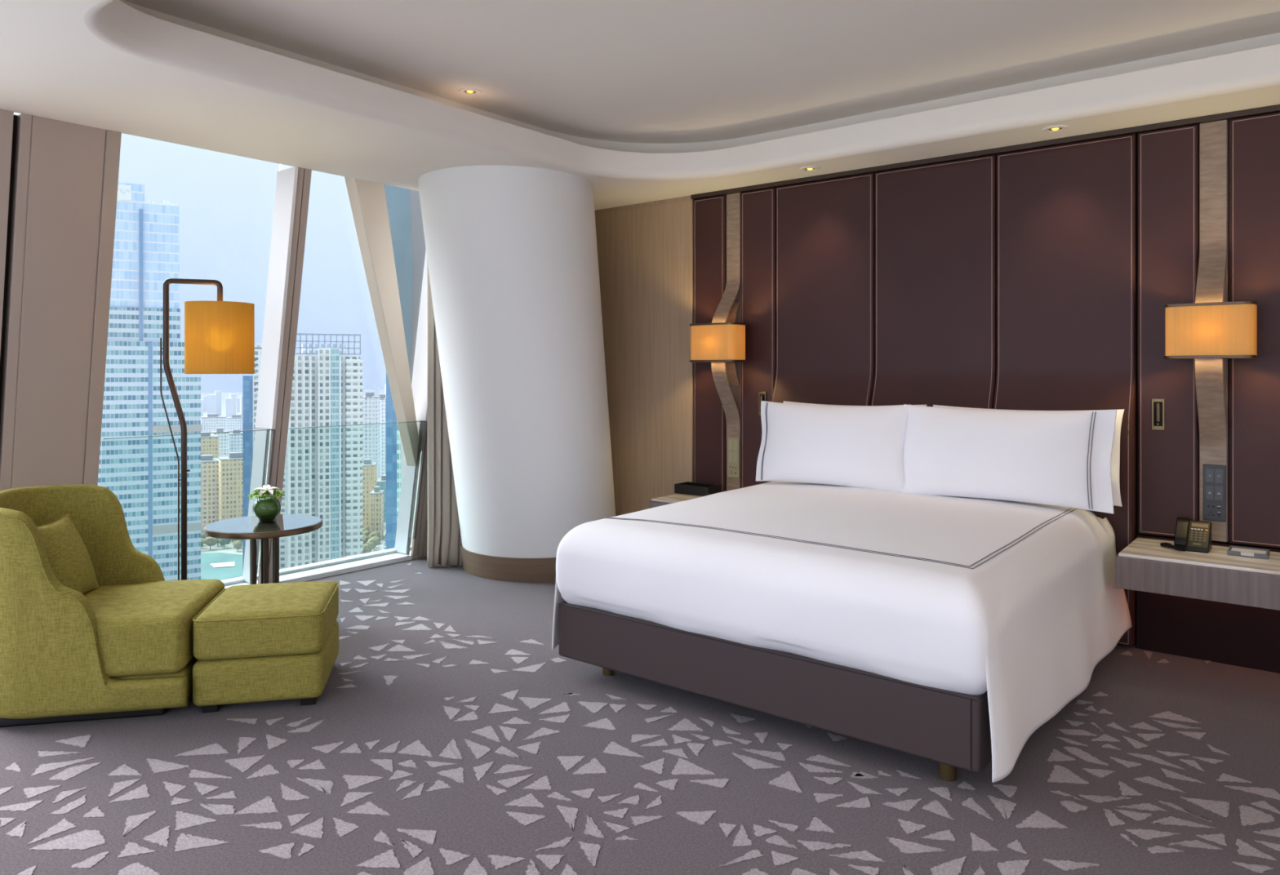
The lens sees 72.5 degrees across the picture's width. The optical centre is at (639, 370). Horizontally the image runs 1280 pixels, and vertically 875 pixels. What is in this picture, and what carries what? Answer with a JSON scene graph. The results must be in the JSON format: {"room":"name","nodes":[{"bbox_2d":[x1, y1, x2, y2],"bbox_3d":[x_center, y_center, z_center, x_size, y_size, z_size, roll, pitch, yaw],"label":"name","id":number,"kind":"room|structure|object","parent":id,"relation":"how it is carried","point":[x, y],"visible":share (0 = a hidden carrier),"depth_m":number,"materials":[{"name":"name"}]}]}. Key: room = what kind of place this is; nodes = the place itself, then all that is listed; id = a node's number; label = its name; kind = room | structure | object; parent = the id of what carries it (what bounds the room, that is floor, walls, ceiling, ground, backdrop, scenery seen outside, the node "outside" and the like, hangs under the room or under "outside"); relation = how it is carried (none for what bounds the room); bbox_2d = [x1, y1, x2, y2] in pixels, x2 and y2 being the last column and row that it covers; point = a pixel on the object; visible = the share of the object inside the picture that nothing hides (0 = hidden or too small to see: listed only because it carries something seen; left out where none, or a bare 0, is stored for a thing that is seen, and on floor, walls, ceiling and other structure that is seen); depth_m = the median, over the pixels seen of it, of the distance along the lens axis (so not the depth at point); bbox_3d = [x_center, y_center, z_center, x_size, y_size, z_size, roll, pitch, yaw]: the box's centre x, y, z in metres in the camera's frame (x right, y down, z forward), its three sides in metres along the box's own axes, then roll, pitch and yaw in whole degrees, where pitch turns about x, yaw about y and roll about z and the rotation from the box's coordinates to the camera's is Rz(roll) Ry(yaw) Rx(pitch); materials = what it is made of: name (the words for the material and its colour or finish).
{"room":"hotel room","nodes":[
{"label":"hotel room","id":0,"kind":"room"},
{"bbox_2d":[0,108,121,491],"bbox_3d":[-3.163,0.085,4.419,0.657,2.630,0.742,0,0,39],"label":"wall","id":1,"kind":"structure","parent":0,"point":[65,184],"depth_m":4.41,"materials":[{"name":"beige paint"}]},
{"bbox_2d":[0,114,17,417],"bbox_3d":[-3.236,0.085,4.374,0.580,2.630,0.040,0,0,39],"label":"trim","id":2,"kind":"structure","parent":1,"relation":"attached to","point":[15,118],"depth_m":4.27,"materials":[{"name":"black"}]},
{"bbox_2d":[102,164,280,586],"bbox_3d":[-2.704,0.025,5.153,0.505,2.750,0.978,0,0,39],"label":"window","id":3,"kind":"structure","parent":1,"relation":"in","point":[239,580],"depth_m":5.45,"materials":[{"name":"clear glass"}]},
{"bbox_2d":[0,102,418,191],"bbox_3d":[-3.207,-1.240,3.770,0.120,0.020,8.274,0,0,39],"label":"trim","id":4,"kind":"structure","parent":1,"relation":"attached to","point":[2,106],"depth_m":4.74,"materials":[{"name":"white paint"}]},
{"bbox_2d":[224,552,412,588],"bbox_3d":[-2.691,1.410,5.455,0.298,0.080,2.950,0,0,39],"label":"trim","id":5,"kind":"structure","parent":1,"relation":"attached to","point":[379,558],"depth_m":6.06,"materials":[{"name":"white"}]},
{"bbox_2d":[220,547,422,581],"bbox_3d":[-3.731,1.560,4.350,0.538,0.280,8.524,0,0,39],"label":"trim","id":6,"kind":"structure","parent":1,"relation":"attached to","point":[393,548],"depth_m":6.47,"materials":[{"name":"beige metal"}]},
{"bbox_2d":[344,176,418,469],"bbox_3d":[-1.699,0.123,6.208,0.193,2.886,1.216,0,0,14],"label":"diagonal beam","id":7,"kind":"structure","parent":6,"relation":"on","point":[367,199],"depth_m":5.97,"materials":[{"name":"white paint"}]},
{"bbox_2d":[242,166,311,584],"bbox_3d":[-2.303,0.085,5.506,0.681,2.630,0.114,0,0,39],"label":"window frame","id":8,"kind":"structure","parent":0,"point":[292,184],"depth_m":5.42,"materials":[{"name":"beige metal"}]},
{"bbox_2d":[279,421,423,582],"bbox_3d":[-2.003,0.025,6.029,0.505,2.750,1.074,0,0,39],"label":"window","id":9,"kind":"structure","parent":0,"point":[390,551],"depth_m":6.21,"materials":[{"name":"clear glass"}]},
{"bbox_2d":[384,184,426,483],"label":"window","id":10,"kind":"structure","parent":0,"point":[403,205],"depth_m":8.06,"materials":[{"name":"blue glass"}]},
{"bbox_2d":[394,250,427,559],"bbox_3d":[-1.572,0.085,6.417,0.681,2.630,0.114,0,0,39],"label":"trim","id":11,"kind":"structure","parent":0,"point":[419,384],"depth_m":6.42,"materials":[{"name":"beige"}]},
{"bbox_2d":[422,511,427,557],"bbox_3d":[-1.227,0.085,6.841,0.650,2.630,0.964,0,0,39],"label":"trim","id":12,"kind":"structure","parent":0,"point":[425,542],"depth_m":6.54,"materials":[{"name":"beige"}]},
{"bbox_2d":[0,556,1279,874],"bbox_3d":[-0.569,1.459,1.657,7.760,0.122,8.274,0,0,39],"label":"floor","id":13,"kind":"structure","parent":0,"point":[446,733],"depth_m":3.00,"materials":[{"name":"grey carpet"}]},
{"bbox_2d":[0,484,224,727],"bbox_3d":[-2.308,0.956,3.722,0.864,0.888,0.778,0,0,-12],"label":"armchair","id":14,"kind":"object","parent":13,"relation":"on","point":[122,647],"visible":0.89,"depth_m":3.43,"materials":[{"name":"green fabric"}]},
{"bbox_2d":[36,513,99,594],"bbox_3d":[-2.433,0.798,3.695,0.162,0.334,0.356,0,0,-12],"label":"throw pillow","id":15,"kind":"object","parent":14,"relation":"on","point":[68,557],"visible":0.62,"depth_m":3.64,"materials":[{"name":"green fabric"}]},
{"bbox_2d":[83,579,224,677],"bbox_3d":[-2.262,1.087,3.731,0.760,0.254,0.685,0,0,-12],"label":"seat cushion","id":16,"kind":"object","parent":14,"relation":"on","point":[142,628],"depth_m":3.48,"materials":[{"name":"green fabric"}]},
{"bbox_2d":[160,278,254,580],"bbox_3d":[-2.312,0.458,4.632,0.487,1.884,0.336,0,0,-18],"label":"floor lamp","id":17,"kind":"object","parent":13,"relation":"on","point":[220,335],"visible":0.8,"depth_m":4.54,"materials":[{"name":"orange fabric"}]},
{"bbox_2d":[203,514,322,584],"bbox_3d":[-2.061,1.119,4.790,0.600,0.563,0.600,0,0,39],"label":"side table","id":18,"kind":"object","parent":13,"relation":"on","point":[249,527],"visible":0.66,"depth_m":4.72,"materials":[{"name":"brown metal"}]},
{"bbox_2d":[252,496,280,521],"bbox_3d":[-2.082,0.773,4.867,0.146,0.127,0.146,0,0,39],"label":"glass bowl","id":19,"kind":"object","parent":18,"relation":"on","point":[268,508],"visible":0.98,"depth_m":4.82,"materials":[{"name":"green glass"}]},
{"bbox_2d":[247,489,285,499],"bbox_3d":[-2.081,0.723,4.867,0.200,0.132,0.202,0,0,39],"label":"greenery","id":20,"kind":"object","parent":19,"relation":"in","point":[279,494],"visible":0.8,"depth_m":4.82,"materials":[{"name":"green plant"}]},
{"bbox_2d":[253,484,279,496],"bbox_3d":[-2.076,0.669,4.845,0.113,0.053,0.109,0,0,14],"label":"orchid","id":21,"kind":"object","parent":20,"relation":"on","point":[264,487],"visible":1,"depth_m":4.84,"materials":[{"name":"white plant"}]},
{"bbox_2d":[192,581,338,713],"bbox_3d":[-1.627,1.194,3.852,0.510,0.412,0.580,0,0,-12],"label":"ottoman","id":22,"kind":"object","parent":13,"relation":"on","point":[260,642],"visible":1,"depth_m":3.60,"materials":[{"name":"green fabric"}]},
{"bbox_2d":[193,581,338,660],"bbox_3d":[-1.627,1.086,3.852,0.505,0.197,0.575,0,0,-12],"label":"cushion","id":23,"kind":"object","parent":22,"relation":"on","point":[292,620],"depth_m":3.61,"materials":[{"name":"green fabric"}]},
{"bbox_2d":[417,164,615,582],"bbox_3d":[-0.800,0.085,6.063,1.145,2.630,1.699,0,0,18],"label":"column","id":24,"kind":"structure","parent":13,"relation":"on","point":[512,251],"depth_m":5.57,"materials":[{"name":"white paint"}]},
{"bbox_2d":[558,516,1102,782],"bbox_3d":[0.994,1.067,4.208,1.900,0.665,2.039,0,0,39],"label":"bed","id":25,"kind":"object","parent":13,"relation":"on","point":[950,729],"visible":0.23,"depth_m":3.25,"materials":[{"name":"brown fabric"}]},
{"bbox_2d":[551,481,1131,782],"bbox_3d":[0.977,0.981,4.163,2.090,0.670,2.002,0,0,39],"label":"duvet","id":26,"kind":"object","parent":25,"relation":"on","point":[1019,603],"visible":0.96,"depth_m":3.42,"materials":[{"name":"white fabric"}]},
{"bbox_2d":[551,542,564,649],"bbox_3d":[0.217,1.010,4.783,0.115,0.552,1.984,0,0,38],"label":"drape","id":27,"kind":"object","parent":26,"relation":"hanging from","point":[559,597],"depth_m":4.00,"materials":[{"name":"white fabric"}]},
{"bbox_2d":[755,400,907,491],"bbox_3d":[1.082,0.425,4.989,0.933,0.484,0.207,0,0,39],"label":"pillow","id":28,"kind":"object","parent":26,"relation":"on","point":[862,446],"visible":0.96,"depth_m":4.89,"materials":[{"name":"white fabric"}]},
{"bbox_2d":[782,400,926,406],"bbox_3d":[1.219,0.422,5.104,0.900,0.463,0.183,0,0,39],"label":"pillow","id":29,"kind":"object","parent":26,"relation":"on","point":[791,402],"visible":0.08,"depth_m":5.27,"materials":[{"name":"white fabric"}]},
{"bbox_2d":[933,404,1023,410],"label":"pillow","id":30,"kind":"object","parent":26,"relation":"on","point":[934,406],"depth_m":4.68,"materials":[{"name":"white fabric"}]},
{"bbox_2d":[901,404,1116,514],"bbox_3d":[1.818,0.425,4.396,1.033,0.483,0.215,0,0,39],"label":"pillow","id":31,"kind":"object","parent":26,"relation":"on","point":[1061,458],"visible":0.99,"depth_m":4.29,"materials":[{"name":"white fabric"}]},
{"bbox_2d":[979,517,1131,782],"bbox_3d":[1.747,1.025,3.558,0.119,0.582,1.984,0,0,39],"label":"drape","id":32,"kind":"object","parent":26,"relation":"hanging from","point":[1047,619],"depth_m":3.28,"materials":[{"name":"white fabric"}]},
{"bbox_2d":[1111,408,1124,506],"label":"pillow","id":33,"kind":"object","parent":26,"relation":"on","point":[1115,460],"depth_m":4.22,"materials":[{"name":"white fabric"}]},
{"bbox_2d":[0,0,1279,210],"bbox_3d":[-0.351,-1.230,1.482,7.200,0.001,8.274,0,0,39],"label":"ceiling","id":34,"kind":"structure","parent":0,"point":[51,61],"depth_m":4.26,"materials":[{"name":"white paint"}]},
{"bbox_2d":[426,260,462,567],"bbox_3d":[-1.380,0.096,6.226,0.276,2.592,0.074,0,0,-9],"label":"curtain","id":35,"kind":"object","parent":34,"relation":"hanging from","point":[444,536],"visible":0.29,"depth_m":6.21,"materials":[{"name":"beige fabric"}]},
{"bbox_2d":[458,87,481,95],"bbox_3d":[-0.925,-1.517,4.749,0.124,0.006,0.124,0,0,39],"label":"recessed light","id":36,"kind":"object","parent":34,"relation":"in","point":[465,91],"visible":1,"depth_m":4.74,"materials":[{"name":"white"}]},
{"bbox_2d":[84,0,1279,180],"bbox_3d":[1.134,-1.375,2.807,6.060,0.290,3.920,0,0,39],"label":"cove","id":37,"kind":"structure","parent":34,"relation":"attached to","point":[140,32],"depth_m":4.35,"materials":[{"name":"white paint"}]},
{"bbox_2d":[123,0,1279,143],"bbox_3d":[1.141,-1.550,2.815,6.140,0.060,4.020,0,0,39],"label":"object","id":38,"kind":"structure","parent":34,"relation":"attached to","point":[630,71],"depth_m":4.09,"materials":[{"name":"white paint"}]},
{"bbox_2d":[799,166,820,171],"bbox_3d":[1.035,-1.227,5.314,0.124,0.006,0.124,0,0,39],"label":"recessed light","id":39,"kind":"object","parent":34,"relation":"in","point":[805,168],"visible":1,"depth_m":5.31,"materials":[{"name":"white"}]},
{"bbox_2d":[1041,124,1068,133],"bbox_3d":[2.111,-1.227,4.435,0.124,0.006,0.124,0,0,39],"label":"recessed light","id":40,"kind":"object","parent":34,"relation":"in","point":[1058,128],"visible":1,"depth_m":4.43,"materials":[{"name":"white"}]},
{"bbox_2d":[1134,120,1229,644],"bbox_3d":[1.886,-0.045,5.074,8.400,3.090,0.170,0,0,39],"label":"wall","id":41,"kind":"structure","parent":0,"point":[1228,121],"depth_m":4.45,"materials":[{"name":"black wood"}]},
{"bbox_2d":[594,195,693,515],"bbox_3d":[-0.091,0.085,6.515,1.210,2.630,0.051,0,0,39],"label":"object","id":42,"kind":"structure","parent":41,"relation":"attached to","point":[646,250],"depth_m":6.37,"materials":[{"name":"beige wood"}]},
{"bbox_2d":[693,195,727,492],"bbox_3d":[0.488,0.090,6.048,0.262,2.580,0.054,0,0,39],"label":"wall panel","id":43,"kind":"object","parent":41,"relation":"attached to","point":[710,212],"visible":0.57,"depth_m":6.03,"materials":[{"name":"brown leather"}]},
{"bbox_2d":[648,493,702,508],"bbox_3d":[0.440,0.924,5.731,0.580,0.168,0.496,0,0,39],"label":"nightstand","id":44,"kind":"object","parent":43,"relation":"attached to","point":[660,501],"visible":0.2,"depth_m":5.70,"materials":[{"name":"grey wood"}]},
{"bbox_2d":[674,481,720,496],"bbox_3d":[0.392,0.806,5.939,0.275,0.063,0.160,0,0,39],"label":"desk tray","id":45,"kind":"object","parent":44,"relation":"on","point":[687,487],"visible":0.85,"depth_m":5.89,"materials":[{"name":"black leather"}]},
{"bbox_2d":[711,192,741,490],"bbox_3d":[0.587,-0.190,5.857,0.116,2.020,0.227,0,0,39],"label":"wooden strip","id":46,"kind":"object","parent":41,"relation":"attached to","point":[726,376],"visible":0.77,"depth_m":5.89,"materials":[{"name":"brown wood"}]},
{"bbox_2d":[689,322,746,362],"bbox_3d":[0.513,-0.183,5.765,0.356,0.254,0.200,0,0,39],"label":"wall lamp","id":47,"kind":"object","parent":46,"relation":"attached to","point":[714,341],"visible":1,"depth_m":5.67,"materials":[{"name":"fabric"}]},
{"bbox_2d":[727,437,739,478],"bbox_3d":[0.635,0.588,5.901,0.091,0.269,0.013,0,0,39],"label":"switch plate","id":48,"kind":"object","parent":46,"relation":"attached to","point":[733,443],"visible":1,"depth_m":5.90,"materials":[{"name":"beige plastic"}]},
{"bbox_2d":[741,186,776,488],"bbox_3d":[0.793,0.090,5.804,0.260,2.580,0.054,0,0,39],"label":"wall panel","id":49,"kind":"object","parent":41,"relation":"attached to","point":[758,207],"visible":0.68,"depth_m":5.79,"materials":[{"name":"brown leather"}]},
{"bbox_2d":[758,391,765,415],"bbox_3d":[0.800,0.218,5.746,0.054,0.154,0.028,0,0,39],"label":"light","id":50,"kind":"object","parent":49,"relation":"attached to","point":[762,395],"visible":0.66,"depth_m":5.75,"materials":[{"name":"gold metal"}]},
{"bbox_2d":[768,172,875,482],"bbox_3d":[1.136,0.090,5.474,0.675,2.580,0.139,0,0,39],"label":"wall panel","id":51,"kind":"object","parent":41,"relation":"attached to","point":[825,228],"visible":0.52,"depth_m":5.46,"materials":[{"name":"brown leather"}]},
{"bbox_2d":[870,154,996,408],"bbox_3d":[1.679,0.090,5.039,0.705,2.580,0.139,0,0,39],"label":"wall panel","id":52,"kind":"object","parent":41,"relation":"attached to","point":[935,224],"visible":0.51,"depth_m":5.03,"materials":[{"name":"brown leather"}]},
{"bbox_2d":[690,104,1279,199],"bbox_3d":[2.695,-1.216,4.275,5.940,0.027,0.064,0,0,39],"label":"trim","id":53,"kind":"structure","parent":41,"relation":"attached to","point":[1272,108],"depth_m":4.76,"materials":[{"name":"brown wood"}]},
{"bbox_2d":[992,133,1137,647],"bbox_3d":[2.223,0.090,4.603,0.678,2.580,0.139,0,0,39],"label":"wall panel","id":54,"kind":"object","parent":41,"relation":"attached to","point":[1067,213],"visible":0.66,"depth_m":4.57,"materials":[{"name":"brown leather"}]},
{"bbox_2d":[1137,124,1199,537],"bbox_3d":[2.623,-0.188,4.338,0.258,2.025,0.054,0,0,39],"label":"wall panel","id":55,"kind":"object","parent":41,"relation":"attached to","point":[1168,158],"visible":0.78,"depth_m":4.32,"materials":[{"name":"brown leather"}]},
{"bbox_2d":[1151,399,1164,430],"bbox_3d":[2.568,0.218,4.329,0.054,0.154,0.028,0,0,39],"label":"light","id":56,"kind":"object","parent":55,"relation":"attached to","point":[1157,405],"visible":1,"depth_m":4.33,"materials":[{"name":"gold metal"}]},
{"bbox_2d":[1136,533,1279,673],"bbox_3d":[3.751,1.115,3.432,3.157,0.570,0.059,0,0,39],"label":"panel","id":57,"kind":"object","parent":41,"relation":"attached to","point":[1233,634],"visible":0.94,"depth_m":4.20,"materials":[{"name":"brown wood"}]},
{"bbox_2d":[1115,537,1279,610],"bbox_3d":[3.025,0.924,3.660,1.755,0.168,0.496,0,0,39],"label":"nightstand","id":58,"kind":"object","parent":57,"relation":"attached to","point":[1144,565],"visible":1,"depth_m":3.84,"materials":[{"name":"grey wood"}]},
{"bbox_2d":[1160,517,1212,553],"bbox_3d":[2.560,0.769,4.103,0.199,0.141,0.193,0,0,39],"label":"telephone","id":59,"kind":"object","parent":58,"relation":"on","point":[1191,535],"visible":1,"depth_m":4.08,"materials":[{"name":"black plastic"}]},
{"bbox_2d":[1226,545,1269,559],"bbox_3d":[2.772,0.829,3.975,0.150,0.022,0.140,0,0,39],"label":"tray","id":60,"kind":"object","parent":58,"relation":"on","point":[1229,552],"visible":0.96,"depth_m":3.95,"materials":[{"name":"grey leather"}]},
{"bbox_2d":[1231,547,1266,556],"bbox_3d":[2.772,0.830,3.975,0.132,0.010,0.122,0,0,39],"label":"paper","id":61,"kind":"object","parent":60,"relation":"in","point":[1244,552],"visible":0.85,"depth_m":3.97,"materials":[{"name":"white paper"}]},
{"bbox_2d":[1195,119,1228,542],"bbox_3d":[2.718,-0.190,4.151,0.116,2.020,0.227,0,0,39],"label":"wooden strip","id":62,"kind":"object","parent":41,"relation":"attached to","point":[1211,375],"visible":0.8,"depth_m":4.19,"materials":[{"name":"brown wood"}]},
{"bbox_2d":[1164,301,1257,359],"bbox_3d":[2.649,-0.183,4.054,0.356,0.254,0.200,0,0,39],"label":"wall lamp","id":63,"kind":"object","parent":62,"relation":"attached to","point":[1211,330],"visible":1,"depth_m":3.97,"materials":[{"name":"fabric"}]},
{"bbox_2d":[1203,464,1226,521],"bbox_3d":[2.764,0.588,4.196,0.089,0.269,0.014,0,0,39],"label":"switch plate","id":64,"kind":"object","parent":62,"relation":"attached to","point":[1214,476],"visible":1,"depth_m":4.19,"materials":[{"name":"grey plastic"}]},
{"bbox_2d":[1207,505,1221,516],"bbox_3d":[2.760,0.675,4.195,0.053,0.048,0.002,0,0,39],"label":"socket","id":65,"kind":"object","parent":64,"relation":"attached to","point":[1212,510],"depth_m":4.19,"materials":[{"name":"grey plastic"}]},
{"bbox_2d":[1229,111,1279,548],"bbox_3d":[3.902,-0.188,3.313,2.767,2.025,0.054,0,0,39],"label":"wall panel","id":66,"kind":"object","parent":41,"relation":"attached to","point":[1254,140],"visible":0.89,"depth_m":4.09,"materials":[{"name":"brown leather"}]},
{"label":"outside","id":67,"kind":"structure","parent":0,"visible":0},
{"bbox_2d":[209,561,234,567],"bbox_3d":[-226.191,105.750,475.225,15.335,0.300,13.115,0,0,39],"label":"boat","id":68,"kind":"object","parent":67,"point":[224,564],"visible":1,"depth_m":475.22,"materials":[{"name":"white"}]},
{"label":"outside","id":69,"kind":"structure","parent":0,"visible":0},
{"bbox_2d":[200,389,386,554],"bbox_3d":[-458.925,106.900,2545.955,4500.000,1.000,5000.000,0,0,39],"label":"ground","id":70,"kind":"structure","parent":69,"point":[228,548],"depth_m":537.58,"materials":[{"name":"white"}]},
{"bbox_2d":[97,182,201,580],"bbox_3d":[-229.544,12.313,398.115,50.622,188.173,42.400,0,0,-30],"label":"office tower","id":71,"kind":"structure","parent":70,"relation":"on","point":[142,473],"depth_m":383.06,"materials":[{"name":"blue glass"}]},
{"bbox_2d":[200,399,203,416],"bbox_3d":[-797.561,79.562,1582.925,6.572,53.676,25.000,0,0,-34],"label":"tower","id":72,"kind":"structure","parent":70,"relation":"on","point":[202,400],"depth_m":1573.09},
{"bbox_2d":[202,395,207,411],"bbox_3d":[-1137.765,86.687,2282.631,9.041,39.425,25.000,0,0,-30],"label":"tower","id":73,"kind":"structure","parent":70,"relation":"on","point":[204,397],"depth_m":2271.58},
{"bbox_2d":[200,454,218,528],"bbox_3d":[-289.326,81.457,582.263,18.140,49.887,21.100,0,0,-32],"label":"apartment block","id":74,"kind":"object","parent":70,"relation":"on","point":[209,464],"visible":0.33,"depth_m":574.63,"materials":[{"name":"beige concrete"}]},
{"bbox_2d":[200,431,218,457],"bbox_3d":[-353.049,78.205,708.255,18.247,56.389,21.100,0,0,-32],"label":"apartment block","id":75,"kind":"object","parent":70,"relation":"on","point":[209,443],"visible":0.32,"depth_m":701.82,"materials":[{"name":"beige concrete"}]},
{"bbox_2d":[202,537,217,549],"bbox_3d":[-255.303,102.351,518.772,6.817,8.098,8.234,0,0,28],"label":"tree","id":76,"kind":"object","parent":70,"relation":"on","point":[210,541],"visible":0.93,"depth_m":516.60,"materials":[{"name":"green plant"}]},
{"bbox_2d":[207,394,213,413],"bbox_3d":[-952.218,79.925,1934.711,8.501,52.949,25.000,0,0,-16],"label":"tower","id":77,"kind":"structure","parent":70,"relation":"on","point":[208,395],"depth_m":1922.69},
{"bbox_2d":[210,395,215,413],"bbox_3d":[-920.815,79.489,1882.503,8.877,53.822,25.000,0,0,-25],"label":"tower","id":78,"kind":"structure","parent":70,"relation":"on","point":[212,397],"depth_m":1871.29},
{"bbox_2d":[200,413,226,435],"bbox_3d":[-494.473,78.320,1010.205,26.574,56.160,24.600,0,0,-32],"label":"apartment block","id":79,"kind":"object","parent":70,"relation":"on","point":[209,423],"visible":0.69,"depth_m":1000.16,"materials":[{"name":"grey concrete"}]},
{"bbox_2d":[214,391,221,416],"bbox_3d":[-923.763,75.498,1910.698,11.024,61.805,25.000,0,0,-30],"label":"tower","id":80,"kind":"structure","parent":70,"relation":"on","point":[218,393],"depth_m":1899.83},
{"bbox_2d":[210,427,228,457],"bbox_3d":[-369.590,78.488,767.684,12.793,55.824,18.600,0,0,-31],"label":"apartment block","id":81,"kind":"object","parent":70,"relation":"on","point":[223,437],"visible":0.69,"depth_m":761.26,"materials":[{"name":"grey concrete"}]},
{"bbox_2d":[217,538,231,548],"bbox_3d":[-249.071,102.765,523.013,7.109,7.269,6.060,0,0,-35],"label":"tree","id":82,"kind":"object","parent":70,"relation":"on","point":[222,541],"visible":0.66,"depth_m":520.85,"materials":[{"name":"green plant"}]},
{"bbox_2d":[226,398,232,417],"bbox_3d":[-820.089,80.955,1743.283,8.698,50.890,25.000,0,0,-15],"label":"tower","id":83,"kind":"structure","parent":70,"relation":"on","point":[228,401],"depth_m":1731.51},
{"bbox_2d":[217,452,242,520],"bbox_3d":[-263.542,79.965,569.541,19.920,52.869,19.100,0,0,-30],"label":"apartment block","id":84,"kind":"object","parent":70,"relation":"on","point":[230,467],"visible":0.47,"depth_m":560.63,"materials":[{"name":"beige concrete"}]},
{"bbox_2d":[228,394,235,414],"bbox_3d":[-849.762,77.713,1819.392,9.678,57.374,25.000,0,0,-35],"label":"tower","id":85,"kind":"structure","parent":70,"relation":"on","point":[230,396],"depth_m":1810.62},
{"bbox_2d":[226,414,242,431],"bbox_3d":[-490.177,80.077,1060.342,25.466,52.646,24.600,0,0,-30],"label":"apartment block","id":86,"kind":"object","parent":70,"relation":"on","point":[235,421],"visible":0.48,"depth_m":1048.67,"materials":[{"name":"grey concrete"}]},
{"bbox_2d":[228,429,242,452],"bbox_3d":[-364.175,79.802,787.756,14.305,53.196,18.600,0,0,-30],"label":"apartment block","id":87,"kind":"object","parent":70,"relation":"on","point":[235,438],"visible":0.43,"depth_m":779.50,"materials":[{"name":"grey concrete"}]},
{"bbox_2d":[232,540,242,551],"bbox_3d":[-236.968,103.133,513.257,5.736,6.533,5.527,0,0,0],"label":"tree","id":88,"kind":"object","parent":70,"relation":"on","point":[237,544],"visible":0.99,"depth_m":512.08,"materials":[{"name":"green plant"}]},
{"bbox_2d":[236,397,239,412],"bbox_3d":[-1029.834,88.481,2239.636,8.516,35.838,25.000,0,0,-24],"label":"tower","id":89,"kind":"structure","parent":70,"relation":"on","point":[237,398],"depth_m":2228.19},
{"bbox_2d":[240,395,242,417],"bbox_3d":[-916.435,82.204,2014.300,10.695,48.392,25.000,0,0,-31],"label":"tower","id":90,"kind":"structure","parent":70,"relation":"on","point":[241,397],"depth_m":2001.73,"materials":[{"name":"white"}]},
{"bbox_2d":[242,342,287,573],"bbox_3d":[-187.115,45.944,440.715,23.853,120.912,27.600,0,0,-23],"label":"apartment block","id":91,"kind":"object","parent":70,"relation":"on","point":[250,383],"visible":0.12,"depth_m":426.61,"materials":[{"name":"grey"}]},
{"bbox_2d":[287,333,363,568],"bbox_3d":[-148.012,44.758,409.115,32.404,123.284,28.500,0,0,-23],"label":"apartment tower","id":92,"kind":"structure","parent":70,"relation":"on","point":[325,470],"depth_m":398.13,"materials":[{"name":"white concrete"}]},
{"bbox_2d":[362,544,371,554],"bbox_3d":[-156.269,102.368,494.924,7.080,8.063,6.822,0,0,-43],"label":"tree","id":93,"kind":"object","parent":70,"relation":"on","point":[366,548],"visible":0.56,"depth_m":493.31,"materials":[{"name":"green plant"}]},
{"bbox_2d":[362,458,377,527],"bbox_3d":[-185.226,83.377,593.569,10.879,46.046,19.100,0,0,-12],"label":"apartment block","id":94,"kind":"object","parent":70,"relation":"on","point":[370,469],"visible":0.42,"depth_m":585.25,"materials":[{"name":"beige concrete"}]},
{"bbox_2d":[362,391,380,479],"bbox_3d":[-207.161,61.536,669.553,13.709,89.728,21.100,0,0,-12],"label":"apartment block","id":95,"kind":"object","parent":70,"relation":"on","point":[371,403],"visible":0.59,"depth_m":660.42,"materials":[{"name":"grey concrete"}]},
{"bbox_2d":[368,537,381,550],"bbox_3d":[-157.470,102.477,516.764,7.977,7.846,6.604,0,0,34],"label":"tree","id":96,"kind":"object","parent":70,"relation":"on","point":[376,541],"visible":0.77,"depth_m":514.97,"materials":[{"name":"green plant"}]},
{"bbox_2d":[368,531,381,537],"bbox_3d":[-162.796,102.567,535.591,7.794,7.666,6.452,0,0,-12],"label":"tree","id":97,"kind":"object","parent":70,"relation":"on","point":[375,533],"visible":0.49,"depth_m":534.30,"materials":[{"name":"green plant"}]},
{"bbox_2d":[369,485,384,540],"bbox_3d":[-167.081,90.134,554.624,7.298,32.533,15.100,0,0,-11],"label":"apartment block","id":98,"kind":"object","parent":70,"relation":"on","point":[376,496],"visible":0.8,"depth_m":547.91,"materials":[{"name":"beige concrete"}]},
{"bbox_2d":[374,385,379,395],"bbox_3d":[-642.497,70.951,2130.337,9.816,70.897,25.000,0,0,-13],"label":"tower","id":99,"kind":"structure","parent":70,"relation":"on","point":[376,387],"depth_m":2118.38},
{"bbox_2d":[377,474,386,522],"bbox_3d":[-181.375,90.473,621.829,11.821,31.854,20.600,0,0,-11],"label":"apartment block","id":100,"kind":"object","parent":70,"relation":"on","point":[381,482],"visible":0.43,"depth_m":612.13,"materials":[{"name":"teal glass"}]},
{"bbox_2d":[378,394,386,478],"bbox_3d":[-206.159,62.797,698.596,11.142,87.207,19.100,0,0,-11],"label":"apartment block","id":101,"kind":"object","parent":70,"relation":"on","point":[383,400],"visible":0.32,"depth_m":690.09,"materials":[{"name":"grey concrete"}]},
{"bbox_2d":[386,371,401,549],"bbox_3d":[-81.103,49.367,311.588,16.684,114.067,24.800,0,0,-12],"label":"glass tower","id":102,"kind":"structure","parent":70,"relation":"on","point":[393,484],"depth_m":299.06,"materials":[{"name":"blue glass"}]},
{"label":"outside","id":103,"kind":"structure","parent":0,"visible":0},
{"bbox_2d":[200,552,242,580],"bbox_3d":[-220.765,106.150,452.487,131.874,0.300,74.205,0,0,39],"label":"river","id":104,"kind":"structure","parent":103,"point":[208,571],"depth_m":469.11,"materials":[{"name":"liquid"}]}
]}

